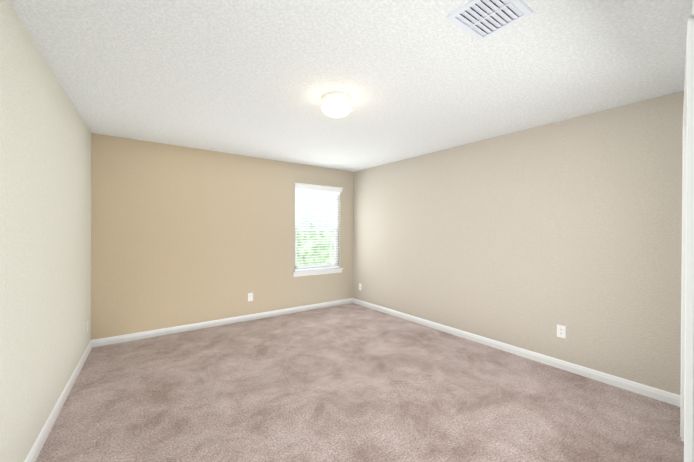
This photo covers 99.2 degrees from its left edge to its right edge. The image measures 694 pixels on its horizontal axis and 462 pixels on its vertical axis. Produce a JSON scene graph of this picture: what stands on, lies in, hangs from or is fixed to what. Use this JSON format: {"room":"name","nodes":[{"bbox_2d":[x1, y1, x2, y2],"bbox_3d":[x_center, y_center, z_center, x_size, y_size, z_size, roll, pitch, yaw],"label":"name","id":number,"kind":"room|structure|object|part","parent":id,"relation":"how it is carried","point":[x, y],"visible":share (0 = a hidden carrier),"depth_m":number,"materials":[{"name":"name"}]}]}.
{"room":"empty bedroom","nodes":[
{"label":"empty bedroom","id":0,"kind":"room"},
{"bbox_2d":[0,0,90,461],"bbox_3d":[-1.414,0.120,0.972,0.346,2.440,5.915,0,0,-36],"label":"wall","id":1,"kind":"structure","parent":0,"point":[45,227],"depth_m":1.77,"materials":[{"name":"paint"}]},
{"bbox_2d":[24,340,91,461],"bbox_3d":[-1.356,1.298,1.018,0.212,0.085,5.630,0,0,-36],"label":"baseboard","id":2,"kind":"structure","parent":1,"relation":"attached to","point":[34,452],"depth_m":2.08,"materials":[{"name":"white wood"}]},
{"bbox_2d":[91,133,352,339],"bbox_3d":[-1.467,0.110,4.475,4.920,2.440,0.140,0,0,-36],"label":"wall","id":3,"kind":"structure","parent":0,"point":[181,235],"depth_m":3.97,"materials":[{"name":"paint"}]},
{"bbox_2d":[91,298,352,347],"bbox_3d":[-1.401,1.288,4.435,3.714,0.085,0.015,0,0,-36],"label":"baseboard","id":4,"kind":"structure","parent":3,"relation":"attached to","point":[146,334],"depth_m":4.05,"materials":[{"name":"white wood"}]},
{"bbox_2d":[248,293,252,300],"bbox_3d":[-1.441,0.985,4.409,0.074,0.120,0.009,0,0,-36],"label":"outlet","id":5,"kind":"object","parent":3,"relation":"attached to","point":[250,296],"visible":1,"depth_m":4.41,"materials":[{"name":"white plastic"}]},
{"bbox_2d":[292,191,342,276],"bbox_3d":[-0.513,0.021,5.128,0.990,1.457,0.175,0,0,-36],"label":"window","id":6,"kind":"structure","parent":3,"relation":"in","point":[323,265],"depth_m":5.14,"materials":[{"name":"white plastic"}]},
{"bbox_2d":[295,193,334,265],"bbox_3d":[-0.544,-0.037,5.170,0.818,1.258,0.034,0,0,-36],"label":"window panel","id":7,"kind":"object","parent":6,"relation":"in","point":[315,234],"visible":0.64,"depth_m":5.17,"materials":[{"name":"clear glass"}]},
{"bbox_3d":[-0.500,0.709,5.105,0.990,0.082,0.115,0,0,-36],"label":"window sill apron","id":8,"kind":"part","parent":6,"relation":"part of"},
{"bbox_2d":[294,183,342,191],"bbox_3d":[-0.468,-0.742,5.068,0.956,0.081,0.046,0,0,-36],"label":"window valance","id":9,"kind":"object","parent":3,"relation":"attached to","point":[316,187],"visible":1,"depth_m":5.04,"materials":[{"name":"white"}]},
{"bbox_2d":[295,188,339,270],"bbox_3d":[-0.501,-0.022,5.110,0.888,1.365,0.064,0,0,-36],"label":"window blind slats","id":10,"kind":"structure","parent":9,"relation":"hanging from","point":[302,203],"depth_m":5.08,"materials":[{"name":"white plastic"}]},
{"bbox_2d":[9,0,691,171],"bbox_3d":[0.215,-1.145,2.124,4.920,0.100,5.910,0,0,-36],"label":"ceiling","id":11,"kind":"structure","parent":0,"point":[261,78],"depth_m":1.99,"materials":[{"name":"paint"}]},
{"bbox_2d":[321,92,351,117],"bbox_3d":[-0.087,-1.022,2.443,0.252,0.150,0.252,0,0,-36],"label":"ceiling light","id":12,"kind":"object","parent":11,"relation":"attached to","point":[336,95],"depth_m":2.36,"materials":[{"name":"white glass"}]},
{"bbox_3d":[-0.087,-1.002,2.443,0.252,0.110,0.252,0,0,-36],"label":"ceiling light shade","id":13,"kind":"part","parent":12,"relation":"part of","materials":[{"name":"white glass"}]},
{"bbox_2d":[461,0,515,30],"bbox_3d":[0.717,-1.240,1.486,0.265,0.300,0.220,0,0,-36],"label":"vent duct","id":14,"kind":"object","parent":11,"relation":"in","point":[484,11],"visible":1,"depth_m":1.61,"materials":[{"name":"grey metal"}]},
{"bbox_2d":[446,0,533,40],"bbox_3d":[0.716,-1.096,1.486,0.325,0.029,0.280,0,0,-36],"label":"ceiling vent","id":15,"kind":"object","parent":11,"relation":"in","point":[521,9],"visible":1,"depth_m":1.49,"materials":[{"name":"white metal"}]},
{"bbox_2d":[35,303,683,461],"bbox_3d":[0.202,1.395,2.131,4.920,0.100,5.910,0,0,-36],"label":"floor","id":16,"kind":"structure","parent":0,"point":[351,382],"depth_m":2.30,"materials":[{"name":"carpet"}]},
{"bbox_2d":[353,91,683,394],"bbox_3d":[1.550,0.128,3.752,0.300,2.440,4.832,0,0,-36],"label":"wall","id":17,"kind":"structure","parent":0,"point":[530,239],"depth_m":2.98,"materials":[{"name":"paint"}]},
{"bbox_2d":[352,298,679,406],"bbox_3d":[1.342,1.304,3.891,0.151,0.085,4.088,0,0,-36],"label":"baseboard","id":18,"kind":"structure","parent":17,"relation":"attached to","point":[648,391],"depth_m":2.98,"materials":[{"name":"white wood"}]},
{"bbox_2d":[557,324,565,338],"bbox_3d":[2.105,0.987,2.901,0.010,0.120,0.074,0,0,-36],"label":"electrical outlet","id":19,"kind":"object","parent":17,"relation":"attached to","point":[561,331],"visible":1,"depth_m":2.90,"materials":[{"name":"white plastic"}]},
{"bbox_2d":[691,0,693,461],"bbox_3d":[1.506,0.135,1.212,3.034,2.440,0.120,0,0,-42],"label":"wall","id":20,"kind":"structure","parent":0,"point":[692,12],"depth_m":1.26,"materials":[{"name":"paint"}]},
{"bbox_2d":[680,14,693,461],"bbox_3d":[1.700,0.307,1.481,1.396,2.096,0.021,0,0,-42],"label":"trim","id":21,"kind":"structure","parent":20,"relation":"attached to","point":[687,365],"depth_m":1.02,"materials":[{"name":"white wood"}]},
{"label":"outside","id":22,"kind":"structure","parent":0,"visible":0},
{"bbox_2d":[295,191,334,265],"bbox_3d":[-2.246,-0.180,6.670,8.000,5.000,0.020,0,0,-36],"label":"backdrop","id":23,"kind":"structure","parent":22,"point":[316,246],"depth_m":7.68,"materials":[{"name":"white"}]}
]}

